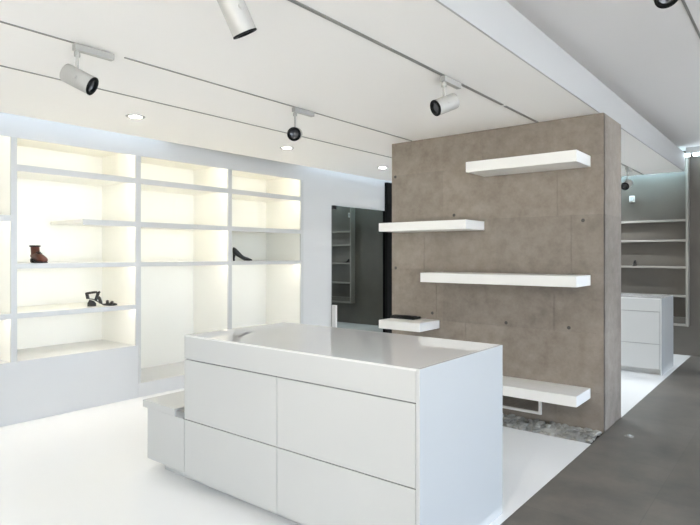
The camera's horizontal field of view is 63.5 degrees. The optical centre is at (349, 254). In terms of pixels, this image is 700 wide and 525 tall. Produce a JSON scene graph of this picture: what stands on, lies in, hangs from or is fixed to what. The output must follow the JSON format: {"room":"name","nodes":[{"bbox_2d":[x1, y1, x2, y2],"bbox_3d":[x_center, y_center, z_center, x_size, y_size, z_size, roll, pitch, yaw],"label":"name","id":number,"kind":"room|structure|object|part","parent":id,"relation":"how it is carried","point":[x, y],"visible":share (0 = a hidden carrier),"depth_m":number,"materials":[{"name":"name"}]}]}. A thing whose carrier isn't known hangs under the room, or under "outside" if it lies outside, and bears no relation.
{"room":"shop","nodes":[
{"label":"shop","id":0,"kind":"room"},
{"bbox_2d":[0,112,391,326],"bbox_3d":[-2.562,-0.030,6.262,0.900,3.060,12.950,0,0,39],"label":"wall","id":1,"kind":"structure","parent":0,"point":[322,189],"depth_m":7.94,"materials":[{"name":"grey paint"}]},
{"bbox_2d":[331,205,384,331],"bbox_3d":[0.167,0.372,8.901,0.045,2.215,1.358,0,0,39],"label":"wall mirror","id":2,"kind":"object","parent":1,"relation":"attached to","point":[357,243],"visible":0.96,"depth_m":8.86,"materials":[{"name":"grey mirror"}]},
{"bbox_2d":[385,182,391,332],"bbox_3d":[0.693,0.146,9.544,0.060,2.708,0.295,0,0,39],"label":"trim","id":3,"kind":"structure","parent":1,"relation":"attached to","point":[388,186],"depth_m":9.44,"materials":[{"name":"black metal"}]},
{"bbox_2d":[0,0,683,181],"bbox_3d":[-0.651,-1.345,4.521,3.940,0.270,12.630,0,0,39],"label":"ceiling","id":4,"kind":"structure","parent":0,"point":[295,56],"depth_m":3.81,"materials":[{"name":"white paint"}]},
{"bbox_2d":[0,21,74,43],"bbox_3d":[-3.044,-1.208,1.392,0.013,0.007,4.715,0,0,39],"label":"track","id":5,"kind":"object","parent":4,"relation":"attached to","point":[0,21],"visible":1,"depth_m":3.06,"materials":[{"name":"grey metal"}]},
{"bbox_2d":[59,43,113,94],"bbox_3d":[-1.511,-1.062,3.270,0.297,0.286,0.174,0,0,-32],"label":"track spotlight","id":6,"kind":"object","parent":5,"relation":"attached to","point":[72,75],"visible":1,"depth_m":3.22,"materials":[{"name":"white metal"}]},
{"bbox_3d":[-1.561,-1.105,3.237,0.034,0.130,0.034,0,0,39],"label":"stem","id":7,"kind":"part","parent":6,"relation":"part of","materials":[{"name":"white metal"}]},
{"bbox_2d":[125,114,144,118],"bbox_3d":[-1.875,-1.207,4.946,0.164,0.006,0.164,0,0,39],"label":"recessed light","id":8,"kind":"object","parent":4,"relation":"in","point":[132,116],"visible":1,"depth_m":4.94,"materials":[{"name":"white glass"}]},
{"bbox_2d":[0,65,391,157],"bbox_3d":[-1.165,-1.208,4.934,0.013,0.007,12.590,0,0,39],"label":"track","id":9,"kind":"object","parent":4,"relation":"attached to","point":[0,65],"visible":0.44,"depth_m":4.65,"materials":[{"name":"grey metal"}]},
{"bbox_2d":[124,57,411,140],"bbox_3d":[-0.362,-1.208,4.728,0.013,0.007,3.245,0,0,39],"label":"track","id":10,"kind":"object","parent":4,"relation":"attached to","point":[124,57],"visible":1,"depth_m":4.18,"materials":[{"name":"grey metal"}]},
{"bbox_2d":[287,107,313,140],"bbox_3d":[-0.427,-1.058,4.658,0.163,0.295,0.331,0,0,19],"label":"track spotlight","id":11,"kind":"object","parent":10,"relation":"attached to","point":[294,133],"visible":1,"depth_m":4.60,"materials":[{"name":"grey metal"}]},
{"bbox_3d":[-0.449,-1.094,4.621,0.034,0.153,0.034,0,0,39],"label":"stem","id":12,"kind":"part","parent":11,"relation":"part of","materials":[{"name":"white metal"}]},
{"bbox_2d":[280,146,293,149],"bbox_3d":[-0.712,-1.207,6.392,0.164,0.006,0.164,0,0,39],"label":"recessed light","id":13,"kind":"object","parent":4,"relation":"in","point":[285,147],"visible":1,"depth_m":6.40,"materials":[{"name":"white glass"}]},
{"bbox_2d":[288,0,503,104],"bbox_3d":[-1.123,-1.208,1.631,0.024,0.007,7.495,0,0,39],"label":"track","id":14,"kind":"object","parent":4,"relation":"attached to","point":[292,1],"visible":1,"depth_m":3.21,"materials":[{"name":"grey metal"}]},
{"bbox_2d":[217,0,256,38],"bbox_3d":[-0.451,-1.066,2.450,0.293,0.277,0.116,0,0,-40],"label":"track spotlight","id":15,"kind":"object","parent":14,"relation":"attached to","point":[237,16],"visible":1,"depth_m":2.39,"materials":[{"name":"white metal"}]},
{"bbox_2d":[430,75,460,115],"bbox_3d":[0.683,-1.066,3.841,0.318,0.278,0.145,0,0,-40],"label":"track spotlight","id":16,"kind":"object","parent":14,"relation":"attached to","point":[450,102],"visible":1,"depth_m":3.78,"materials":[{"name":"white metal"}]},
{"bbox_3d":[0.633,-1.107,3.815,0.034,0.126,0.034,0,0,39],"label":"stem","id":17,"kind":"part","parent":16,"relation":"part of","materials":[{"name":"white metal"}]},
{"bbox_2d":[504,106,537,122],"bbox_3d":[1.482,-1.208,4.871,0.024,0.007,0.710,0,0,39],"label":"track","id":18,"kind":"object","parent":4,"relation":"attached to","point":[507,107],"visible":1,"depth_m":4.82,"materials":[{"name":"grey metal"}]},
{"bbox_2d":[435,0,684,171],"bbox_3d":[0.889,-1.345,3.282,0.012,0.271,12.630,0,0,39],"label":"ceiling beam","id":19,"kind":"structure","parent":4,"relation":"attached to","point":[498,20],"depth_m":3.92,"materials":[{"name":"grey paint"}]},
{"bbox_2d":[0,354,699,524],"bbox_3d":[0.973,1.560,3.420,9.970,0.120,12.950,0,0,39],"label":"floor","id":20,"kind":"structure","parent":0,"point":[89,466],"depth_m":3.89,"materials":[{"name":"white tile"}]},
{"bbox_2d":[0,136,13,426],"bbox_3d":[-3.649,0.190,4.772,0.733,2.620,1.225,0,0,39],"label":"bay","id":21,"kind":"object","parent":20,"relation":"on","point":[6,143],"visible":1,"depth_m":5.03,"materials":[{"name":"white wood"}]},
{"bbox_3d":[-3.269,-0.085,5.237,0.682,2.070,0.025,0,0,39],"label":"panel","id":22,"kind":"part","parent":21,"relation":"part of","materials":[{"name":"white"}]},
{"bbox_3d":[-3.638,1.225,4.763,0.700,0.550,1.225,0,0,39],"label":"panel","id":23,"kind":"part","parent":21,"relation":"part of","materials":[{"name":"grey paint"}]},
{"bbox_2d":[14,137,137,423],"bbox_3d":[-2.889,0.190,5.717,0.733,2.620,1.201,0,0,39],"label":"bay","id":24,"kind":"object","parent":20,"relation":"on","point":[80,205],"visible":0.99,"depth_m":5.89,"materials":[{"name":"white"}]},
{"bbox_2d":[29,245,47,262],"bbox_3d":[-2.905,-0.008,5.282,0.242,0.167,0.094,0,0,33],"label":"boot","id":25,"kind":"object","parent":24,"relation":"on","point":[36,256],"visible":1,"depth_m":5.27,"materials":[{"name":"brown leather"}]},
{"bbox_3d":[-3.163,0.190,5.937,0.030,2.620,1.201,0,0,39],"label":"panel","id":26,"kind":"part","parent":24,"relation":"part of","materials":[{"name":"white"}]},
{"bbox_2d":[17,262,111,263],"bbox_3d":[-2.879,0.099,5.708,0.699,0.046,1.148,0,0,39],"label":"shelf","id":27,"kind":"object","parent":24,"relation":"attached to","point":[17,262],"depth_m":5.66,"materials":[{"name":"white"}]},
{"bbox_3d":[-2.886,-1.110,5.713,0.682,0.020,1.148,0,0,39],"label":"panel","id":28,"kind":"part","parent":24,"relation":"part of","materials":[{"name":"white"}]},
{"bbox_2d":[17,301,134,312],"bbox_3d":[-2.879,0.543,5.708,0.699,0.047,1.148,0,0,39],"label":"shelf","id":29,"kind":"object","parent":24,"relation":"attached to","point":[52,306],"depth_m":5.72,"materials":[{"name":"white wood"}]},
{"bbox_3d":[-2.878,1.225,5.709,0.700,0.550,1.201,0,0,39],"label":"panel","id":30,"kind":"part","parent":24,"relation":"part of","materials":[{"name":"grey paint"}]},
{"bbox_2d":[17,171,135,185],"bbox_3d":[-2.879,-0.779,5.708,0.699,0.058,1.148,0,0,39],"label":"shelf","id":31,"kind":"object","parent":24,"relation":"attached to","point":[41,178],"depth_m":5.76,"materials":[{"name":"white wood"}]},
{"bbox_2d":[51,219,126,226],"bbox_3d":[-2.695,-0.323,5.938,0.699,0.055,0.558,0,0,39],"label":"shelf","id":32,"kind":"object","parent":24,"relation":"attached to","point":[54,222],"depth_m":5.77,"materials":[{"name":"white wood"}]},
{"bbox_2d":[85,291,116,306],"bbox_3d":[-2.532,0.441,5.760,0.300,0.157,0.104,0,0,-23],"label":"sandal","id":33,"kind":"object","parent":24,"relation":"on","point":[91,302],"visible":1,"depth_m":5.72,"materials":[{"name":"black leather"}]},
{"bbox_3d":[-2.518,-0.085,6.171,0.682,2.070,0.028,0,0,39],"label":"panel","id":34,"kind":"part","parent":24,"relation":"part of","materials":[{"name":"white"}]},
{"bbox_2d":[143,391,192,479],"bbox_3d":[-0.996,1.260,4.200,0.474,0.480,0.902,0,0,39],"label":"base cabinet","id":35,"kind":"object","parent":20,"relation":"on","point":[166,419],"visible":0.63,"depth_m":3.86,"materials":[{"name":"white laminate"}]},
{"bbox_3d":[-1.250,1.252,3.853,0.432,0.351,0.020,0,0,39],"label":"panel","id":36,"kind":"part","parent":35,"relation":"part of","materials":[{"name":"grey paint"}]},
{"bbox_2d":[138,156,229,396],"bbox_3d":[-2.130,0.190,6.661,0.733,2.620,1.219,0,0,39],"label":"bay","id":37,"kind":"object","parent":20,"relation":"on","point":[184,208],"visible":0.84,"depth_m":6.97,"materials":[{"name":"white"}]},
{"bbox_3d":[-2.119,1.427,6.652,0.700,0.145,1.219,0,0,39],"label":"panel","id":38,"kind":"part","parent":37,"relation":"part of","materials":[{"name":"grey paint"}]},
{"bbox_3d":[-2.404,0.190,6.881,0.030,2.620,1.219,0,0,39],"label":"panel","id":39,"kind":"part","parent":37,"relation":"part of","materials":[{"name":"white"}]},
{"bbox_2d":[141,261,204,261],"bbox_3d":[-2.119,0.099,6.653,0.699,0.046,1.164,0,0,39],"label":"shelf","id":40,"kind":"object","parent":37,"relation":"attached to","point":[141,261],"depth_m":6.62,"materials":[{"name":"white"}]},
{"bbox_3d":[-2.126,-1.110,6.659,0.682,0.020,1.164,0,0,39],"label":"panel","id":41,"kind":"part","parent":37,"relation":"part of","materials":[{"name":"white wood"}]},
{"bbox_2d":[141,184,219,194],"bbox_3d":[-2.119,-0.779,6.653,0.699,0.058,1.164,0,0,39],"label":"shelf","id":42,"kind":"object","parent":37,"relation":"attached to","point":[146,189],"depth_m":6.69,"materials":[{"name":"white wood"}]},
{"bbox_2d":[141,227,221,230],"bbox_3d":[-2.119,-0.323,6.653,0.699,0.055,1.164,0,0,39],"label":"shelf","id":43,"kind":"object","parent":37,"relation":"attached to","point":[142,228],"depth_m":6.75,"materials":[{"name":"white wood"}]},
{"bbox_3d":[-1.753,0.117,7.123,0.682,2.475,0.027,0,0,39],"label":"panel","id":44,"kind":"part","parent":37,"relation":"part of","materials":[{"name":"white"}]},
{"bbox_2d":[230,169,302,328],"bbox_3d":[-1.342,0.190,7.640,0.733,2.620,1.294,0,0,39],"label":"bay","id":45,"kind":"object","parent":20,"relation":"on","point":[266,211],"visible":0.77,"depth_m":8.02,"materials":[{"name":"white"}]},
{"bbox_2d":[232,247,251,260],"bbox_3d":[-1.372,-0.012,7.220,0.252,0.176,0.083,0,0,-19],"label":"pump","id":46,"kind":"object","parent":45,"relation":"on","point":[235,251],"visible":1,"depth_m":7.17,"materials":[{"name":"black leather"}]},
{"bbox_3d":[-1.616,0.190,7.860,0.030,2.620,1.294,0,0,39],"label":"panel","id":47,"kind":"part","parent":45,"relation":"part of","materials":[{"name":"white"}]},
{"bbox_3d":[-1.347,-1.110,7.628,0.682,0.020,1.215,0,0,39],"label":"panel","id":48,"kind":"part","parent":45,"relation":"part of","materials":[{"name":"white wood"}]},
{"bbox_2d":[232,231,292,233],"bbox_3d":[-1.340,-0.323,7.622,0.699,0.055,1.215,0,0,39],"label":"shelf","id":49,"kind":"object","parent":45,"relation":"attached to","point":[233,232],"depth_m":7.85,"materials":[{"name":"white"}]},
{"bbox_2d":[232,194,294,201],"bbox_3d":[-1.340,-0.779,7.622,0.699,0.058,1.215,0,0,39],"label":"shelf","id":50,"kind":"object","parent":45,"relation":"attached to","point":[235,197],"depth_m":7.72,"materials":[{"name":"white"}]},
{"bbox_2d":[232,260,296,260],"bbox_3d":[-1.340,0.099,7.622,0.699,0.046,1.215,0,0,39],"label":"shelf","id":51,"kind":"object","parent":45,"relation":"attached to","point":[232,260],"depth_m":7.82,"materials":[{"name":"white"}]},
{"bbox_3d":[-0.950,0.117,8.121,0.682,2.475,0.052,0,0,39],"label":"panel","id":52,"kind":"part","parent":45,"relation":"part of","materials":[{"name":"white"}]},
{"bbox_2d":[332,305,336,326],"bbox_3d":[-0.230,1.120,8.365,0.072,0.760,0.040,0,0,39],"label":"plinth block","id":53,"kind":"object","parent":20,"relation":"on","point":[334,307],"visible":0.44,"depth_m":8.35,"materials":[{"name":"grey paint"}]},
{"bbox_2d":[184,322,502,524],"bbox_3d":[-0.099,1.011,3.498,1.800,0.978,0.908,0,0,39],"label":"display counter","id":54,"kind":"object","parent":20,"relation":"on","point":[302,424],"depth_m":3.03,"materials":[{"name":"white laminate"}]},
{"bbox_3d":[-0.742,1.261,3.444,0.866,0.367,0.020,0,0,39],"label":"drawer","id":55,"kind":"part","parent":54,"relation":"part of","materials":[{"name":"white laminate"}]},
{"bbox_3d":[-0.742,0.878,3.444,0.866,0.389,0.020,0,0,39],"label":"drawer","id":56,"kind":"part","parent":54,"relation":"part of","materials":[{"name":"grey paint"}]},
{"bbox_2d":[184,322,498,370],"bbox_3d":[-0.107,0.528,3.504,1.780,0.012,0.908,0,0,39],"label":"countertop","id":57,"kind":"structure","parent":54,"relation":"on","point":[391,350],"depth_m":3.34,"materials":[{"name":"white paint"}]},
{"bbox_3d":[-0.048,1.261,2.886,0.908,0.367,0.020,0,0,39],"label":"drawer","id":58,"kind":"part","parent":54,"relation":"part of","materials":[{"name":"white laminate"}]},
{"bbox_3d":[-0.048,0.878,2.886,0.908,0.389,0.020,0,0,39],"label":"drawer","id":59,"kind":"part","parent":54,"relation":"part of","materials":[{"name":"grey paint"}]},
{"bbox_3d":[0.595,1.011,2.940,0.020,0.978,0.908,0,0,39],"label":"panel","id":60,"kind":"part","parent":54,"relation":"part of","materials":[{"name":"white laminate"}]},
{"bbox_2d":[621,293,672,375],"bbox_3d":[3.410,1.021,7.902,1.813,0.958,0.810,0,0,39],"label":"cabinet","id":61,"kind":"object","parent":20,"relation":"on","point":[646,319],"depth_m":7.19,"materials":[{"name":"white paint"}]},
{"bbox_3d":[3.495,1.272,7.326,0.914,0.310,0.020,0,0,39],"label":"drawer","id":62,"kind":"part","parent":61,"relation":"part of","materials":[{"name":"grey paint"}]},
{"bbox_3d":[3.495,0.912,7.326,0.914,0.400,0.020,0,0,39],"label":"drawer","id":63,"kind":"part","parent":61,"relation":"part of","materials":[{"name":"grey paint"}]},
{"bbox_2d":[621,293,669,299],"bbox_3d":[3.402,0.548,7.908,1.793,0.012,0.810,0,0,39],"label":"countertop","id":64,"kind":"structure","parent":61,"relation":"on","point":[623,295],"depth_m":7.39,"materials":[{"name":"white paint"}]},
{"bbox_3d":[4.109,1.021,7.340,0.020,0.958,0.810,0,0,39],"label":"panel","id":65,"kind":"part","parent":61,"relation":"part of","materials":[{"name":"grey paint"}]},
{"bbox_3d":[1.186,1.583,5.328,2.185,0.075,0.390,0,0,39],"label":"gravel bed","id":66,"kind":"object","parent":20,"relation":"in","visible":0},
{"bbox_2d":[503,414,601,442],"bbox_3d":[1.177,1.501,5.332,2.192,0.062,0.389,0,0,39],"label":"pebbles","id":67,"kind":"object","parent":66,"relation":"on","point":[586,435],"visible":0.39,"depth_m":4.85,"materials":[{"name":"grey gravel"}]},
{"bbox_2d":[392,113,620,434],"bbox_3d":[1.485,0.201,5.708,2.176,2.819,0.582,0,0,39],"label":"wall","id":68,"kind":"structure","parent":0,"point":[565,221],"depth_m":5.23,"materials":[{"name":"concrete"}]},
{"bbox_2d":[379,318,438,331],"bbox_3d":[0.606,0.708,5.797,0.491,0.085,0.383,0,0,39],"label":"floating shelf","id":69,"kind":"object","parent":68,"relation":"attached to","point":[417,325],"visible":0.89,"depth_m":5.66,"materials":[{"name":"white paint"}]},
{"bbox_2d":[390,315,420,319],"bbox_3d":[0.581,0.649,5.934,0.290,0.030,0.153,0,0,39],"label":"clutch bag","id":70,"kind":"object","parent":69,"relation":"on","point":[409,317],"visible":1,"depth_m":5.88,"materials":[{"name":"black leather"}]},
{"bbox_2d":[379,219,483,232],"bbox_3d":[0.799,-0.283,5.642,0.986,0.086,0.383,0,0,39],"label":"floating shelf","id":71,"kind":"object","parent":68,"relation":"attached to","point":[443,225],"visible":1,"depth_m":5.45,"materials":[{"name":"white paint"}]},
{"bbox_2d":[420,272,590,286],"bbox_3d":[1.375,0.217,5.178,1.472,0.090,0.383,0,0,39],"label":"floating shelf","id":72,"kind":"object","parent":68,"relation":"attached to","point":[552,280],"visible":1,"depth_m":4.96,"materials":[{"name":"white paint"}]},
{"bbox_2d":[503,396,541,414],"bbox_3d":[1.514,1.365,5.298,0.560,0.160,0.024,0,0,39],"label":"air vent","id":73,"kind":"object","parent":68,"relation":"in","point":[538,411],"visible":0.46,"depth_m":5.22,"materials":[{"name":"white metal"}]},
{"bbox_2d":[466,150,590,176],"bbox_3d":[1.564,-0.804,5.027,0.987,0.095,0.383,0,0,39],"label":"floating shelf","id":74,"kind":"object","parent":68,"relation":"attached to","point":[570,159],"visible":1,"depth_m":4.88,"materials":[{"name":"white paint"}]},
{"bbox_2d":[503,376,590,406],"bbox_3d":[1.564,1.188,5.027,0.987,0.088,0.383,0,0,39],"label":"floating shelf","id":75,"kind":"object","parent":68,"relation":"attached to","point":[548,392],"visible":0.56,"depth_m":4.82,"materials":[{"name":"white paint"}]},
{"bbox_2d":[505,0,699,150],"bbox_3d":[1.051,-1.635,3.357,10.170,0.150,13.350,0,0,39],"label":"ceiling","id":76,"kind":"structure","parent":0,"point":[648,55],"depth_m":4.28,"materials":[{"name":"white paint"}]},
{"bbox_2d":[681,0,699,37],"bbox_3d":[1.588,-1.558,2.906,0.015,0.007,12.880,0,0,39],"label":"track","id":77,"kind":"object","parent":76,"relation":"attached to","point":[683,1],"visible":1,"depth_m":3.71,"materials":[{"name":"grey metal"}]},
{"bbox_2d":[653,0,677,8],"bbox_3d":[1.643,-1.416,2.980,0.138,0.277,0.278,0,0,19],"label":"track spotlight","id":78,"kind":"object","parent":77,"relation":"attached to","point":[663,4],"visible":1,"depth_m":2.92,"materials":[{"name":"grey metal"}]},
{"bbox_2d":[686,146,699,153],"bbox_3d":[4.971,-1.512,8.154,0.230,0.093,0.040,0,0,39],"label":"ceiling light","id":79,"kind":"object","parent":76,"relation":"attached to","point":[691,150],"visible":1,"depth_m":8.16,"materials":[{"name":"silver metal"}]},
{"bbox_2d":[621,151,699,356],"bbox_3d":[5.132,-0.030,8.513,10.270,3.060,0.200,0,0,39],"label":"wall","id":80,"kind":"structure","parent":0,"point":[662,196],"depth_m":8.62,"materials":[{"name":"grey paint"}]},
{"bbox_2d":[629,196,634,201],"bbox_3d":[4.439,-0.880,8.905,0.072,0.100,0.055,0,0,39],"label":"wall sensor","id":81,"kind":"object","parent":80,"relation":"attached to","point":[631,198],"visible":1,"depth_m":8.88,"materials":[{"name":"white paint"}]},
{"bbox_2d":[621,157,689,326],"bbox_3d":[4.288,-0.252,8.972,1.880,2.614,0.139,0,0,39],"label":"shelving","id":82,"kind":"object","parent":80,"relation":"attached to","point":[677,321],"visible":0.43,"depth_m":8.42,"materials":[{"name":"grey"}]},
{"bbox_3d":[4.292,0.185,8.976,1.810,0.030,0.129,0,0,39],"label":"shelf","id":83,"kind":"part","parent":82,"relation":"part of","materials":[{"name":"grey"}]},
{"bbox_3d":[4.292,-0.215,8.976,1.810,0.030,0.129,0,0,39],"label":"shelf","id":84,"kind":"part","parent":82,"relation":"part of","materials":[{"name":"grey"}]},
{"bbox_3d":[4.292,-0.515,8.976,1.810,0.030,0.129,0,0,39],"label":"shelf","id":85,"kind":"part","parent":82,"relation":"part of","materials":[{"name":"grey"}]},
{"bbox_3d":[4.292,0.615,8.976,1.810,0.030,0.129,0,0,39],"label":"shelf","id":86,"kind":"part","parent":82,"relation":"part of","materials":[{"name":"grey"}]},
{"bbox_3d":[4.288,-0.072,8.972,1.880,2.255,0.139,0,0,39],"label":"frame","id":87,"kind":"part","parent":82,"relation":"part of","materials":[{"name":"grey"}]},
{"bbox_3d":[3.252,-1.209,7.073,0.024,0.007,3.720,0,0,39],"label":"track","id":88,"kind":"object","parent":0,"visible":0},
{"bbox_2d":[621,167,632,189],"bbox_3d":[3.836,-1.042,7.782,0.331,0.326,0.117,0,0,-43],"label":"track spotlight","id":89,"kind":"object","parent":88,"relation":"attached to","point":[627,184],"visible":0.99,"depth_m":7.71,"materials":[{"name":"white metal"}]}
]}

